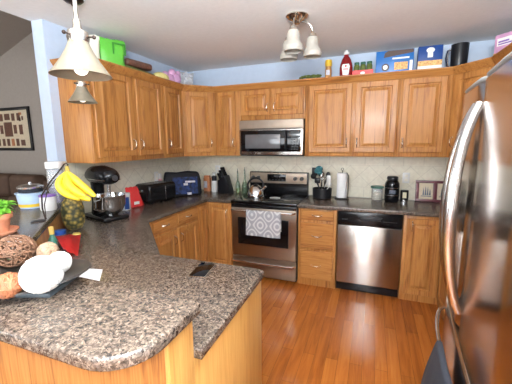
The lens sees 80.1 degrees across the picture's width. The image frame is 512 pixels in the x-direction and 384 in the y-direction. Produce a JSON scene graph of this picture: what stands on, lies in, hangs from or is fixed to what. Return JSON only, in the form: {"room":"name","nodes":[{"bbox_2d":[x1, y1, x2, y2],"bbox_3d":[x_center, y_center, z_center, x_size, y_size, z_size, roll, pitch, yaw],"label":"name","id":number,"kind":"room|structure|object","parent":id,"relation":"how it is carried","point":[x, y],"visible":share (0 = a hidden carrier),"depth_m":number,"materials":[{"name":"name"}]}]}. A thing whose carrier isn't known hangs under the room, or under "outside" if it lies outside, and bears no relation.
{"room":"kitchen","nodes":[
{"label":"kitchen","id":0,"kind":"room"},
{"bbox_2d":[0,10,31,56],"bbox_3d":[-5.133,-2.692,2.371,6.620,2.285,7.100,3,10,21],"label":"ceiling","id":1,"kind":"structure","parent":0,"point":[13,29],"depth_m":5.65,"materials":[{"name":"paint"}]},
{"bbox_2d":[0,33,49,178],"bbox_3d":[-3.886,-1.898,5.936,6.526,5.000,0.120,3,10,21],"label":"wall","id":2,"kind":"structure","parent":0,"point":[19,87],"depth_m":6.21,"materials":[{"name":"paint"}]},
{"bbox_2d":[0,106,34,150],"bbox_3d":[-5.267,-1.329,6.474,1.440,0.890,0.035,3,10,21],"label":"picture frame","id":3,"kind":"object","parent":2,"relation":"attached to","point":[16,134],"visible":1,"depth_m":6.39,"materials":[{"name":"black plastic"}]},
{"bbox_2d":[4,122,13,136],"bbox_3d":[-5.266,-1.330,6.478,0.260,0.300,0.004,3,10,21],"label":"photo","id":4,"kind":"object","parent":3,"relation":"attached to","point":[8,126],"depth_m":6.47},
{"bbox_2d":[13,125,17,133],"bbox_3d":[-5.060,-1.319,6.401,0.100,0.180,0.004,3,10,21],"label":"photo","id":5,"kind":"object","parent":3,"relation":"attached to","point":[15,127],"depth_m":6.40},
{"bbox_2d":[43,20,185,173],"bbox_3d":[-1.239,-0.299,3.744,0.118,2.495,2.540,3,10,21],"label":"wall","id":6,"kind":"structure","parent":0,"point":[56,41],"depth_m":2.50,"materials":[{"name":"paint"}]},
{"bbox_2d":[31,19,60,186],"bbox_3d":[-1.692,-0.104,2.568,0.123,2.495,0.010,3,10,21],"label":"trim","id":7,"kind":"structure","parent":6,"relation":"attached to","point":[38,32],"depth_m":2.45,"materials":[{"name":"paint"}]},
{"bbox_2d":[57,71,164,162],"bbox_3d":[-1.279,-0.702,2.871,0.382,0.800,0.894,3,10,21],"label":"upper cabinet","id":8,"kind":"object","parent":6,"relation":"attached to","point":[126,122],"visible":0.92,"depth_m":2.61,"materials":[{"name":"brown wood"}]},
{"bbox_2d":[89,35,99,58],"bbox_3d":[-1.375,-1.182,2.534,0.148,0.258,0.088,-8,12,-39],"label":"bag","id":9,"kind":"object","parent":8,"relation":"on","point":[95,44],"visible":0.3,"depth_m":2.53,"materials":[{"name":"paper"}]},
{"bbox_2d":[99,36,125,65],"bbox_3d":[-1.273,-1.211,2.677,0.250,0.267,0.105,-8,12,-41],"label":"storage bin","id":10,"kind":"object","parent":8,"relation":"on","point":[114,51],"visible":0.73,"depth_m":2.65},
{"bbox_2d":[124,58,153,74],"bbox_3d":[-1.174,-1.204,2.995,0.140,0.150,0.380,5,10,28],"label":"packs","id":11,"kind":"object","parent":8,"relation":"on","point":[134,64],"visible":0.5,"depth_m":2.95},
{"bbox_2d":[61,156,189,212],"bbox_3d":[-1.285,-0.151,3.462,0.008,0.505,1.922,3,10,21],"label":"backsplash","id":12,"kind":"structure","parent":6,"relation":"attached to","point":[134,172],"depth_m":3.31,"materials":[{"name":"tile"}]},
{"bbox_2d":[161,86,183,157],"bbox_3d":[-1.055,-0.798,3.455,0.382,0.800,0.368,3,10,21],"label":"upper cabinet","id":13,"kind":"object","parent":6,"relation":"attached to","point":[171,98],"visible":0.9,"depth_m":3.37,"materials":[{"name":"brown wood"}]},
{"bbox_2d":[154,72,168,79],"bbox_3d":[-1.020,-1.230,3.273,0.121,0.110,0.209,5,11,30],"label":"bread bag","id":14,"kind":"object","parent":13,"relation":"on","point":[159,74],"visible":0.48,"depth_m":3.22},
{"bbox_2d":[163,69,180,82],"bbox_3d":[-0.963,-1.303,3.470,0.247,0.195,0.107,-8,12,-39],"label":"bag","id":15,"kind":"object","parent":13,"relation":"on","point":[173,75],"visible":0.68,"depth_m":3.45,"materials":[{"name":"plastic"}]},
{"bbox_2d":[0,0,511,71],"bbox_3d":[-0.433,-1.106,0.504,3.826,0.120,6.500,3,10,21],"label":"ceiling","id":16,"kind":"structure","parent":0,"point":[183,35],"depth_m":2.48,"materials":[{"name":"paint"}]},
{"bbox_2d":[48,0,112,80],"bbox_3d":[-0.585,-0.748,0.958,0.188,0.730,0.188,3,10,21],"label":"pendant lamp","id":17,"kind":"object","parent":16,"relation":"hanging from","point":[78,61],"visible":1,"depth_m":0.97,"materials":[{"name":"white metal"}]},
{"bbox_2d":[61,19,95,42],"bbox_3d":[-0.586,-0.522,0.984,0.098,0.075,0.090,3,10,21],"label":"socket","id":18,"kind":"object","parent":17,"relation":"attached to","point":[75,34],"depth_m":0.97,"materials":[{"name":"silver metal"}]},
{"bbox_2d":[64,0,97,103],"bbox_3d":[-1.213,-0.955,2.075,0.188,0.667,0.188,3,10,21],"label":"pendant lamp","id":19,"kind":"object","parent":16,"relation":"hanging from","point":[81,95],"visible":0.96,"depth_m":2.08,"materials":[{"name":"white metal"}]},
{"bbox_2d":[74,81,89,86],"bbox_3d":[-1.215,-0.760,2.097,0.098,0.075,0.090,3,10,21],"label":"socket","id":20,"kind":"object","parent":19,"relation":"attached to","point":[78,83],"depth_m":2.08,"materials":[{"name":"silver metal"}]},
{"bbox_2d":[280,11,321,61],"bbox_3d":[0.318,-1.199,2.322,0.341,0.292,0.363,3,10,21],"label":"ceiling light","id":21,"kind":"object","parent":16,"relation":"attached to","point":[292,45],"visible":1,"depth_m":2.31,"materials":[{"name":"glass"}]},
{"bbox_2d":[289,24,297,29],"bbox_3d":[0.274,-1.201,2.223,0.062,0.045,0.062,3,10,21],"label":"socket","id":22,"kind":"object","parent":21,"relation":"attached to","point":[293,27],"depth_m":2.20,"materials":[{"name":"silver metal"}]},
{"bbox_2d":[325,66,331,76],"bbox_3d":[0.775,-1.265,3.266,0.068,0.150,0.068,3,10,21],"label":"jar","id":23,"kind":"object","parent":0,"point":[328,71],"depth_m":3.24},
{"bbox_2d":[186,40,494,199],"bbox_3d":[0.864,-0.315,3.725,3.826,2.495,0.120,3,10,21],"label":"wall","id":24,"kind":"structure","parent":0,"point":[280,71],"depth_m":3.65,"materials":[{"name":"paint"}]},
{"bbox_2d":[181,91,216,155],"bbox_3d":[-0.775,-0.867,3.866,0.609,0.800,0.607,3,10,20],"label":"upper cabinet","id":25,"kind":"object","parent":24,"relation":"attached to","point":[198,108],"visible":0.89,"depth_m":3.64,"materials":[{"name":"brown wood"}]},
{"bbox_2d":[215,91,240,155],"bbox_3d":[-0.288,-0.862,3.805,0.342,0.800,0.382,3,10,21],"label":"upper cabinet","id":26,"kind":"object","parent":24,"relation":"attached to","point":[227,104],"visible":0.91,"depth_m":3.67,"materials":[{"name":"brown wood"}]},
{"bbox_2d":[240,86,305,120],"bbox_3d":[0.229,-1.040,3.577,0.760,0.385,0.382,3,10,21],"label":"upper cabinet","id":27,"kind":"object","parent":24,"relation":"attached to","point":[287,102],"visible":0.89,"depth_m":3.43,"materials":[{"name":"brown wood"}]},
{"bbox_2d":[239,119,304,155],"bbox_3d":[0.220,-0.637,3.608,0.756,0.405,0.450,3,10,21],"label":"microwave","id":28,"kind":"object","parent":27,"relation":"attached to","point":[279,137],"visible":0.98,"depth_m":3.43,"materials":[{"name":"silver metal"}]},
{"bbox_2d":[189,156,448,199],"bbox_3d":[0.789,-0.209,3.702,3.698,0.505,0.008,3,10,21],"label":"backsplash","id":29,"kind":"structure","parent":24,"relation":"attached to","point":[363,172],"depth_m":3.61,"materials":[{"name":"tile"}]},
{"bbox_2d":[305,79,400,156],"bbox_3d":[1.027,-0.794,3.311,0.934,0.800,0.382,3,10,21],"label":"upper cabinet","id":30,"kind":"object","parent":24,"relation":"attached to","point":[355,119],"visible":1,"depth_m":3.16,"materials":[{"name":"brown wood"}]},
{"bbox_2d":[50,42,511,92],"bbox_3d":[0.206,-1.059,2.569,3.336,0.066,1.593,3,10,21],"label":"crown molding","id":31,"kind":"structure","parent":30,"relation":"attached to","point":[491,61],"depth_m":3.00,"materials":[{"name":"brown wood"}]},
{"bbox_2d":[299,74,321,78],"bbox_3d":[0.593,-1.238,3.329,0.263,0.079,0.120,3,10,21],"label":"tray","id":32,"kind":"object","parent":30,"relation":"on","point":[312,75],"visible":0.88,"depth_m":3.29,"materials":[{"name":"green plastic"}]},
{"bbox_2d":[325,59,331,76],"bbox_3d":[0.775,-1.298,3.260,0.074,0.217,0.074,3,10,21],"label":"spice shaker","id":33,"kind":"object","parent":30,"relation":"on","point":[328,63],"visible":0.8,"depth_m":3.23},
{"bbox_2d":[339,50,352,75],"bbox_3d":[0.944,-1.327,3.188,0.132,0.293,0.088,3,10,21],"label":"ketchup bottle","id":34,"kind":"object","parent":30,"relation":"on","point":[346,68],"visible":0.81,"depth_m":3.16,"materials":[{"name":"red plastic"}]},
{"bbox_2d":[352,69,372,74],"bbox_3d":[1.103,-1.211,3.148,0.200,0.075,0.111,3,10,21],"label":"carton","id":35,"kind":"object","parent":30,"relation":"on","point":[367,71],"visible":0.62,"depth_m":3.10,"materials":[{"name":"red cardboard"}]},
{"bbox_2d":[354,62,359,70],"bbox_3d":[1.045,-1.260,3.163,0.058,0.160,0.058,3,10,21],"label":"pickle jar","id":36,"kind":"object","parent":35,"relation":"in","point":[356,64],"visible":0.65,"depth_m":3.14,"materials":[{"name":"green glass"}]},
{"bbox_2d":[360,62,365,69],"bbox_3d":[1.103,-1.257,3.142,0.058,0.160,0.058,3,10,21],"label":"pickle jar","id":37,"kind":"object","parent":35,"relation":"in","point":[362,66],"visible":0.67,"depth_m":3.11,"materials":[{"name":"green glass"}]},
{"bbox_2d":[366,61,371,69],"bbox_3d":[1.161,-1.254,3.120,0.058,0.160,0.058,3,10,21],"label":"pickle jar","id":38,"kind":"object","parent":35,"relation":"in","point":[369,63],"visible":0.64,"depth_m":3.09,"materials":[{"name":"green glass"}]},
{"bbox_2d":[375,48,414,72],"bbox_3d":[1.375,-1.276,3.032,0.340,0.235,0.103,3,10,21],"label":"box","id":39,"kind":"object","parent":30,"relation":"on","point":[403,59],"visible":0.91,"depth_m":2.98,"materials":[{"name":"cardboard"}]},
{"bbox_2d":[383,56,412,69],"bbox_3d":[1.385,-1.247,2.979,0.264,0.135,0.003,3,10,21],"label":"print","id":40,"kind":"object","parent":39,"relation":"attached to","point":[389,62],"depth_m":2.98},
{"bbox_2d":[384,48,413,57],"bbox_3d":[1.387,-1.349,2.962,0.265,0.062,0.001,3,10,21],"label":"print","id":41,"kind":"object","parent":39,"relation":"on","point":[403,53],"depth_m":2.96},
{"bbox_2d":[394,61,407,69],"bbox_3d":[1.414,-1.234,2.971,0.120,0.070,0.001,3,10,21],"label":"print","id":42,"kind":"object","parent":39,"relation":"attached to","point":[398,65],"depth_m":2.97},
{"bbox_2d":[402,173,409,182],"bbox_3d":[1.660,-0.155,3.367,0.072,0.116,0.009,3,10,21],"label":"outlet plate","id":43,"kind":"object","parent":24,"relation":"attached to","point":[406,176],"visible":1,"depth_m":3.37,"materials":[{"name":"white plastic"}]},
{"bbox_2d":[396,75,453,156],"bbox_3d":[1.670,-0.761,3.070,0.438,0.800,0.382,3,10,21],"label":"upper cabinet","id":44,"kind":"object","parent":24,"relation":"attached to","point":[425,102],"visible":0.91,"depth_m":2.93,"materials":[{"name":"brown wood"}]},
{"bbox_2d":[416,44,443,69],"bbox_3d":[1.665,-1.266,2.923,0.206,0.245,0.072,3,10,21],"label":"box","id":45,"kind":"object","parent":44,"relation":"on","point":[428,57],"visible":0.91,"depth_m":2.89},
{"bbox_2d":[418,59,441,66],"bbox_3d":[1.653,-1.227,2.896,0.204,0.047,0.002,3,10,21],"label":"print","id":46,"kind":"object","parent":45,"relation":"attached to","point":[421,62],"depth_m":2.90},
{"bbox_2d":[446,66,493,156],"bbox_3d":[2.115,-0.718,2.778,0.610,0.800,0.600,3,10,21],"label":"upper cabinet","id":47,"kind":"object","parent":24,"relation":"attached to","point":[462,82],"visible":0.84,"depth_m":2.77,"materials":[{"name":"brown wood"}]},
{"bbox_2d":[445,42,469,66],"bbox_3d":[1.902,-1.256,2.864,0.144,0.240,0.170,-1,9,-4],"label":"pitcher","id":48,"kind":"object","parent":47,"relation":"on","point":[459,51],"visible":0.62,"depth_m":2.80,"materials":[{"name":"black plastic"}]},
{"bbox_2d":[493,31,511,54],"bbox_3d":[2.048,-1.165,2.414,0.102,0.200,0.242,-4,10,-19],"label":"snack box","id":49,"kind":"object","parent":47,"relation":"on","point":[501,41],"visible":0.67,"depth_m":2.45,"materials":[{"name":"pink cardboard"}]},
{"bbox_2d":[497,35,511,46],"bbox_3d":[2.034,-1.198,2.436,0.092,0.080,0.182,-4,10,-19],"label":"print","id":50,"kind":"object","parent":49,"relation":"on","point":[502,40],"depth_m":2.44},
{"bbox_2d":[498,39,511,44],"bbox_3d":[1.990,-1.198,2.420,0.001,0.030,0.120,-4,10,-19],"label":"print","id":51,"kind":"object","parent":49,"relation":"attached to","point":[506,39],"depth_m":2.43},
{"bbox_2d":[261,277,443,383],"bbox_3d":[-0.411,1.465,0.921,3.830,0.100,6.500,3,10,21],"label":"floor","id":52,"kind":"structure","parent":0,"point":[311,334],"depth_m":2.46,"materials":[{"name":"brown wood"}]},
{"bbox_2d":[0,212,194,383],"bbox_3d":[-1.139,0.774,1.695,0.547,1.030,2.369,-8,12,-40],"label":"breakfast bar","id":53,"kind":"object","parent":52,"relation":"on","point":[174,364],"visible":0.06,"depth_m":0.99,"materials":[{"name":"brown wood"}]},
{"bbox_2d":[0,202,200,371],"bbox_3d":[-1.202,0.258,1.535,0.755,0.039,2.493,-8,12,-40],"label":"countertop","id":54,"kind":"structure","parent":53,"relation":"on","point":[88,324],"depth_m":0.82,"materials":[{"name":"stone"}]},
{"bbox_2d":[0,199,18,236],"bbox_3d":[-1.389,0.134,1.617,0.200,0.182,0.215,3,10,21],"label":"potted plant","id":55,"kind":"object","parent":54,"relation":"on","point":[6,229],"visible":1,"depth_m":1.61,"materials":[{"name":"green plant"}]},
{"bbox_2d":[14,190,46,208],"bbox_3d":[-1.707,0.056,2.318,0.202,0.118,0.202,3,10,21],"label":"plastic tub","id":56,"kind":"object","parent":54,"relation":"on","point":[25,200],"visible":0.63,"depth_m":2.24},
{"bbox_2d":[16,181,43,192],"bbox_3d":[-1.708,-0.041,2.302,0.173,0.078,0.173,3,10,21],"label":"lid","id":57,"kind":"object","parent":56,"relation":"on","point":[30,187],"visible":1,"depth_m":2.25,"materials":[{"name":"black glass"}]},
{"bbox_2d":[0,259,90,297],"bbox_3d":[-0.777,0.288,1.024,0.424,0.058,0.296,0,9,1],"label":"tray","id":58,"kind":"object","parent":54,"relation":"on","point":[78,267],"visible":0.21,"depth_m":1.02,"materials":[{"name":"metal"}]},
{"bbox_2d":[0,272,21,298],"bbox_3d":[-0.728,0.275,0.894,0.076,0.077,0.076,4,10,27],"label":"woven ball","id":59,"kind":"object","parent":58,"relation":"in","point":[9,285],"visible":0.8,"depth_m":0.87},
{"bbox_2d":[0,235,37,267],"bbox_3d":[-0.875,0.213,1.105,0.143,0.116,0.143,3,10,21],"label":"woven ball","id":60,"kind":"object","parent":58,"relation":"in","point":[26,242],"visible":0.96,"depth_m":1.07,"materials":[{"name":"wicker"}]},
{"bbox_2d":[18,255,63,293],"bbox_3d":[-0.649,0.249,0.923,0.114,0.116,0.115,7,12,40],"label":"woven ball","id":61,"kind":"object","parent":58,"relation":"in","point":[40,274],"visible":1,"depth_m":0.89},
{"bbox_2d":[36,242,58,255],"bbox_3d":[-0.773,0.221,1.132,0.070,0.071,0.070,-1,9,-5],"label":"woven ball","id":62,"kind":"object","parent":58,"relation":"on","point":[47,248],"visible":0.63,"depth_m":1.11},
{"bbox_2d":[50,251,71,271],"bbox_3d":[-0.672,0.240,1.041,0.076,0.076,0.076,0,9,4],"label":"woven ball","id":63,"kind":"object","parent":58,"relation":"on","point":[65,258],"visible":0.52,"depth_m":1.03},
{"bbox_2d":[38,193,56,210],"bbox_3d":[-1.512,0.071,2.213,0.110,0.118,0.110,3,10,21],"label":"canister","id":64,"kind":"object","parent":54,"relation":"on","point":[51,203],"visible":0.79,"depth_m":2.18,"materials":[{"name":"plastic"}]},
{"bbox_2d":[30,162,68,222],"bbox_3d":[-1.271,-0.001,1.885,0.253,0.362,0.080,-3,9,-13],"label":"stand","id":65,"kind":"object","parent":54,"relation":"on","point":[55,175],"visible":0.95,"depth_m":1.88,"materials":[{"name":"brown metal"}]},
{"bbox_2d":[55,166,95,201],"bbox_3d":[-1.115,-0.047,1.873,0.226,0.226,0.119,3,10,21],"label":"banana bunch","id":66,"kind":"object","parent":65,"relation":"hanging from","point":[64,183],"visible":1,"depth_m":1.85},
{"bbox_2d":[44,161,64,202],"bbox_3d":[-1.611,-0.076,2.455,0.128,0.335,0.128,3,10,21],"label":"storage jar","id":67,"kind":"object","parent":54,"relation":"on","point":[52,164],"visible":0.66,"depth_m":2.41,"materials":[{"name":"glass"}]},
{"bbox_2d":[149,206,198,259],"bbox_3d":[-1.059,0.614,3.224,0.652,0.857,0.788,3,10,21],"label":"base cabinet","id":68,"kind":"object","parent":52,"relation":"on","point":[176,235],"visible":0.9,"depth_m":3.11,"materials":[{"name":"brown wood"}]},
{"bbox_2d":[197,202,232,264],"bbox_3d":[-0.638,0.498,3.917,0.942,0.857,0.818,3,10,21],"label":"base cabinet","id":69,"kind":"object","parent":52,"relation":"on","point":[214,219],"visible":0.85,"depth_m":3.60,"materials":[{"name":"brown wood"}]},
{"bbox_2d":[194,281,261,383],"bbox_3d":[-0.895,0.814,1.973,0.965,0.857,2.329,-8,12,-40],"label":"base cabinet","id":70,"kind":"object","parent":52,"relation":"on","point":[235,357],"visible":0.11,"depth_m":1.33,"materials":[{"name":"brown wood"}]},
{"bbox_2d":[57,189,263,359],"bbox_3d":[-0.555,0.244,2.675,1.946,0.038,2.974,3,10,21],"label":"countertop","id":71,"kind":"structure","parent":70,"relation":"on","point":[126,251],"depth_m":1.60,"materials":[{"name":"stone"}]},
{"bbox_2d":[48,226,57,245],"bbox_3d":[-1.213,0.285,1.814,0.048,0.168,0.048,3,10,21],"label":"bottle","id":72,"kind":"object","parent":71,"relation":"on","point":[52,238],"visible":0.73,"depth_m":1.80,"materials":[{"name":"glass"}]},
{"bbox_2d":[54,229,65,235],"bbox_3d":[-1.298,0.294,2.016,0.072,0.088,0.072,3,10,21],"label":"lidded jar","id":73,"kind":"object","parent":71,"relation":"on","point":[57,232],"visible":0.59,"depth_m":1.99,"materials":[{"name":"plastic"}]},
{"bbox_2d":[56,232,80,255],"bbox_3d":[-1.160,0.303,1.887,0.139,0.082,0.407,-6,11,-31],"label":"snack packet","id":74,"kind":"object","parent":71,"relation":"on","point":[70,243],"visible":1,"depth_m":1.86,"materials":[{"name":"red plastic"}]},
{"bbox_2d":[56,184,84,229],"bbox_3d":[-1.402,0.083,2.318,0.212,0.409,0.212,3,10,21],"label":"pineapple","id":75,"kind":"object","parent":71,"relation":"on","point":[72,211],"visible":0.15,"depth_m":2.27,"materials":[{"name":"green plant"}]},
{"bbox_2d":[79,269,101,280],"bbox_3d":[-0.819,0.418,1.493,0.105,0.002,0.264,-4,10,-21],"label":"paper sheet","id":76,"kind":"object","parent":71,"relation":"on","point":[95,274],"visible":0.5,"depth_m":1.52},
{"bbox_2d":[84,165,128,222],"bbox_3d":[-1.357,-0.001,2.663,0.486,0.464,0.300,7,12,38],"label":"stand mixer","id":77,"kind":"object","parent":71,"relation":"on","point":[107,207],"visible":0.98,"depth_m":2.56,"materials":[{"name":"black metal"}]},
{"bbox_2d":[93,192,125,215],"bbox_3d":[-1.257,0.109,2.624,0.261,0.174,0.261,-2,9,-6],"label":"bowl","id":78,"kind":"object","parent":77,"relation":"on","point":[109,203],"depth_m":2.55,"materials":[{"name":"silver metal"}]},
{"bbox_2d":[122,192,130,210],"bbox_3d":[-1.301,0.091,3.019,0.108,0.168,0.108,3,10,21],"label":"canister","id":79,"kind":"object","parent":71,"relation":"on","point":[127,206],"visible":0.62,"depth_m":2.99,"materials":[{"name":"plastic"}]},
{"bbox_2d":[125,186,143,207],"bbox_3d":[-1.248,0.048,3.151,0.077,0.217,0.205,6,11,35],"label":"chip bag","id":80,"kind":"object","parent":71,"relation":"on","point":[136,200],"visible":0.87,"depth_m":3.12,"materials":[{"name":"red plastic"}]},
{"bbox_2d":[136,180,175,203],"bbox_3d":[-1.131,-0.003,3.433,0.252,0.218,0.416,5,11,30],"label":"toaster","id":81,"kind":"object","parent":71,"relation":"on","point":[155,191],"visible":0.89,"depth_m":3.31,"materials":[{"name":"metal"}]},
{"bbox_2d":[163,171,201,196],"bbox_3d":[-0.918,-0.106,3.796,0.464,0.303,0.217,-3,10,-17],"label":"lunch bag","id":82,"kind":"object","parent":71,"relation":"on","point":[188,183],"visible":0.76,"depth_m":3.74,"materials":[{"name":"blue fabric"}]},
{"bbox_2d":[172,177,197,193],"bbox_3d":[-0.867,-0.080,3.735,0.300,0.204,0.044,-3,10,-17],"label":"print","id":83,"kind":"object","parent":82,"relation":"attached to","point":[184,185],"depth_m":3.74},
{"bbox_2d":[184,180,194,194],"bbox_3d":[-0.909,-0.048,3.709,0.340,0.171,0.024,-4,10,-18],"label":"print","id":84,"kind":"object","parent":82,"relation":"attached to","point":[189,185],"depth_m":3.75},
{"bbox_2d":[189,262,215,277],"bbox_3d":[-0.272,0.398,1.558,0.086,0.010,0.170,1,9,11],"label":"phone","id":85,"kind":"object","parent":71,"relation":"on","point":[203,269],"visible":1,"depth_m":1.54,"materials":[{"name":"black metal"}]},
{"bbox_2d":[203,175,210,190],"bbox_3d":[-0.660,-0.118,4.130,0.090,0.215,0.062,3,10,21],"label":"tin","id":86,"kind":"object","parent":71,"relation":"on","point":[207,178],"visible":0.96,"depth_m":4.10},
{"bbox_2d":[211,176,217,191],"bbox_3d":[-0.557,-0.135,4.073,0.084,0.265,0.084,3,10,21],"label":"water bottle","id":87,"kind":"object","parent":71,"relation":"on","point":[214,184],"visible":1,"depth_m":4.05,"materials":[{"name":"white plastic"}]},
{"bbox_2d":[217,167,233,193],"bbox_3d":[-0.407,-0.157,3.969,0.208,0.339,0.100,5,10,28],"label":"knife block","id":88,"kind":"object","parent":71,"relation":"on","point":[225,186],"visible":1,"depth_m":3.94,"materials":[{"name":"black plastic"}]},
{"bbox_2d":[236,169,239,192],"bbox_3d":[-0.237,-0.147,3.970,0.064,0.315,0.064,3,10,21],"label":"oil bottle","id":89,"kind":"object","parent":71,"relation":"on","point":[237,181],"visible":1,"depth_m":3.96,"materials":[{"name":"green glass"}]},
{"bbox_2d":[242,167,247,193],"bbox_3d":[-0.146,-0.152,3.933,0.080,0.335,0.080,3,10,21],"label":"oil bottle","id":90,"kind":"object","parent":71,"relation":"on","point":[244,184],"visible":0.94,"depth_m":3.92,"materials":[{"name":"green glass"}]},
{"bbox_2d":[230,171,308,281],"bbox_3d":[0.177,0.375,3.632,0.760,1.175,0.724,3,10,21],"label":"range","id":91,"kind":"object","parent":52,"relation":"on","point":[278,258],"visible":0.7,"depth_m":3.42,"materials":[{"name":"silver metal"}]},
{"bbox_2d":[247,177,265,198],"bbox_3d":[-0.002,-0.049,3.570,0.215,0.254,0.215,-4,10,-18],"label":"kettle","id":92,"kind":"object","parent":91,"relation":"on","point":[255,191],"visible":0.97,"depth_m":3.51,"materials":[{"name":"silver metal"}]},
{"bbox_2d":[246,210,280,238],"bbox_3d":[0.079,0.341,3.285,0.390,0.283,0.056,3,10,21],"label":"dish towel","id":93,"kind":"object","parent":91,"relation":"hanging from","point":[267,224],"visible":0.99,"depth_m":3.26,"materials":[{"name":"fabric"}]},
{"bbox_2d":[231,193,307,206],"bbox_3d":[0.172,0.081,3.579,0.760,0.034,0.587,3,10,21],"label":"cooktop","id":94,"kind":"object","parent":91,"relation":"in","point":[286,199],"depth_m":3.41,"materials":[{"name":"black glass"}]},
{"bbox_2d":[298,208,337,288],"bbox_3d":[0.740,0.554,3.487,0.400,0.857,0.652,3,10,21],"label":"base cabinet","id":95,"kind":"object","parent":52,"relation":"on","point":[317,228],"visible":0.94,"depth_m":3.21,"materials":[{"name":"brown wood"}]},
{"bbox_2d":[336,211,402,296],"bbox_3d":[1.217,0.578,3.313,0.597,0.847,0.622,3,10,21],"label":"dishwasher","id":96,"kind":"object","parent":52,"relation":"on","point":[368,244],"visible":0.91,"depth_m":3.03,"materials":[{"name":"silver metal"}]},
{"bbox_2d":[397,215,439,304],"bbox_3d":[1.660,0.602,3.142,0.336,0.857,0.652,3,10,21],"label":"base cabinet","id":97,"kind":"object","parent":52,"relation":"on","point":[420,252],"visible":0.86,"depth_m":2.88,"materials":[{"name":"brown wood"}]},
{"bbox_2d":[436,260,446,320],"bbox_3d":[1.764,0.757,2.178,0.652,0.857,1.198,3,10,21],"label":"base cabinet","id":98,"kind":"object","parent":52,"relation":"on","point":[441,289],"visible":0.02,"depth_m":2.71,"materials":[{"name":"brown wood"}]},
{"bbox_2d":[298,195,439,216],"bbox_3d":[1.272,0.238,2.609,1.984,0.038,1.801,3,10,21],"label":"countertop","id":99,"kind":"structure","parent":98,"relation":"on","point":[353,204],"depth_m":3.10,"materials":[{"name":"stone"}]},
{"bbox_2d":[313,187,331,198],"bbox_3d":[0.773,0.011,3.564,0.220,0.115,0.220,3,10,21],"label":"utensil crock","id":100,"kind":"object","parent":99,"relation":"on","point":[325,193],"visible":0.95,"depth_m":3.48,"materials":[{"name":"ceramic"}]},
{"bbox_2d":[312,167,316,177],"bbox_3d":[0.718,-0.116,3.555,0.131,0.341,0.026,0,9,1],"label":"spatula","id":101,"kind":"object","parent":100,"relation":"in","point":[313,168],"visible":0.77,"depth_m":3.54,"materials":[{"name":"black plastic"}]},
{"bbox_2d":[314,166,322,174],"bbox_3d":[0.721,-0.249,3.509,0.098,0.109,0.038,3,10,21],"label":"spatula","id":102,"kind":"object","parent":100,"relation":"in","point":[318,170],"visible":1,"depth_m":3.49,"materials":[{"name":"teal plastic"}]},
{"bbox_2d":[324,175,330,187],"bbox_3d":[0.790,-0.065,3.503,0.141,0.256,0.017,6,11,34],"label":"turner","id":103,"kind":"object","parent":100,"relation":"in","point":[328,180],"visible":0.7,"depth_m":3.46,"materials":[{"name":"white plastic"}]},
{"bbox_2d":[335,168,348,199],"bbox_3d":[0.986,-0.100,3.486,0.157,0.355,0.156,3,10,21],"label":"paper towel holder","id":104,"kind":"object","parent":99,"relation":"on","point":[341,168],"visible":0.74,"depth_m":3.45,"materials":[{"name":"silver metal"}]},
{"bbox_2d":[336,172,347,197],"bbox_3d":[0.985,-0.078,3.490,0.116,0.282,0.116,3,10,21],"label":"paper towel roll","id":105,"kind":"object","parent":104,"relation":"on","point":[342,178],"visible":0.98,"depth_m":3.44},
{"bbox_2d":[371,185,383,199],"bbox_3d":[1.336,0.013,3.360,0.140,0.165,0.140,3,10,21],"label":"cookie jar","id":106,"kind":"object","parent":99,"relation":"on","point":[376,195],"visible":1,"depth_m":3.32,"materials":[{"name":"clear glass"}]},
{"bbox_2d":[384,176,399,202],"bbox_3d":[1.469,-0.033,3.290,0.152,0.277,0.152,3,10,21],"label":"canister","id":107,"kind":"object","parent":99,"relation":"on","point":[392,185],"visible":1,"depth_m":3.24,"materials":[{"name":"glass"}]},
{"bbox_2d":[400,190,408,202],"bbox_3d":[1.590,0.044,3.266,0.080,0.130,0.082,3,10,21],"label":"picture frame","id":108,"kind":"object","parent":99,"relation":"on","point":[403,193],"visible":1,"depth_m":3.24,"materials":[{"name":"black plastic"}]},
{"bbox_2d":[415,180,442,201],"bbox_3d":[1.910,-0.006,3.249,0.375,0.227,0.052,3,10,21],"label":"framed print","id":109,"kind":"object","parent":99,"relation":"on","point":[425,191],"visible":0.62,"depth_m":3.27},
{"bbox_2d":[437,183,442,199],"bbox_3d":[1.992,-0.002,3.223,0.133,0.171,0.034,3,10,21],"label":"print","id":110,"kind":"object","parent":109,"relation":"attached to","point":[439,185],"depth_m":3.24},
{"bbox_2d":[435,51,511,383],"bbox_3d":[1.159,0.477,1.036,0.947,1.785,1.070,4,10,25],"label":"refrigerator","id":111,"kind":"object","parent":52,"relation":"on","point":[475,213],"visible":0.94,"depth_m":1.02,"materials":[{"name":"metal"}]},
{"bbox_2d":[421,340,452,383],"bbox_3d":[0.748,0.942,1.289,0.091,0.514,0.450,4,10,25],"label":"hand towel","id":112,"kind":"object","parent":111,"relation":"hanging from","point":[436,371],"visible":1,"depth_m":1.29,"materials":[{"name":"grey fabric"}]},
{"bbox_3d":[-5.144,1.169,3.014,6.520,0.100,7.100,3,10,21],"label":"floor","id":113,"kind":"structure","parent":0,"visible":0},
{"bbox_2d":[0,173,49,209],"bbox_3d":[-5.301,0.121,6.185,2.920,0.960,0.960,3,10,21],"label":"sofa","id":114,"kind":"object","parent":113,"relation":"on","point":[9,182],"visible":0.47,"depth_m":5.94,"materials":[{"name":"brown leather"}]},
{"bbox_2d":[0,173,14,194],"bbox_3d":[-5.240,-0.154,6.316,0.775,0.460,0.310,3,10,21],"label":"cushion","id":115,"kind":"object","parent":114,"relation":"on","point":[4,177],"depth_m":6.09,"materials":[{"name":"brown leather"}]},
{"bbox_2d":[9,174,46,195],"bbox_3d":[-4.506,-0.116,6.041,0.775,0.460,0.310,3,10,21],"label":"cushion","id":116,"kind":"object","parent":114,"relation":"on","point":[15,180],"depth_m":5.91,"materials":[{"name":"brown leather"}]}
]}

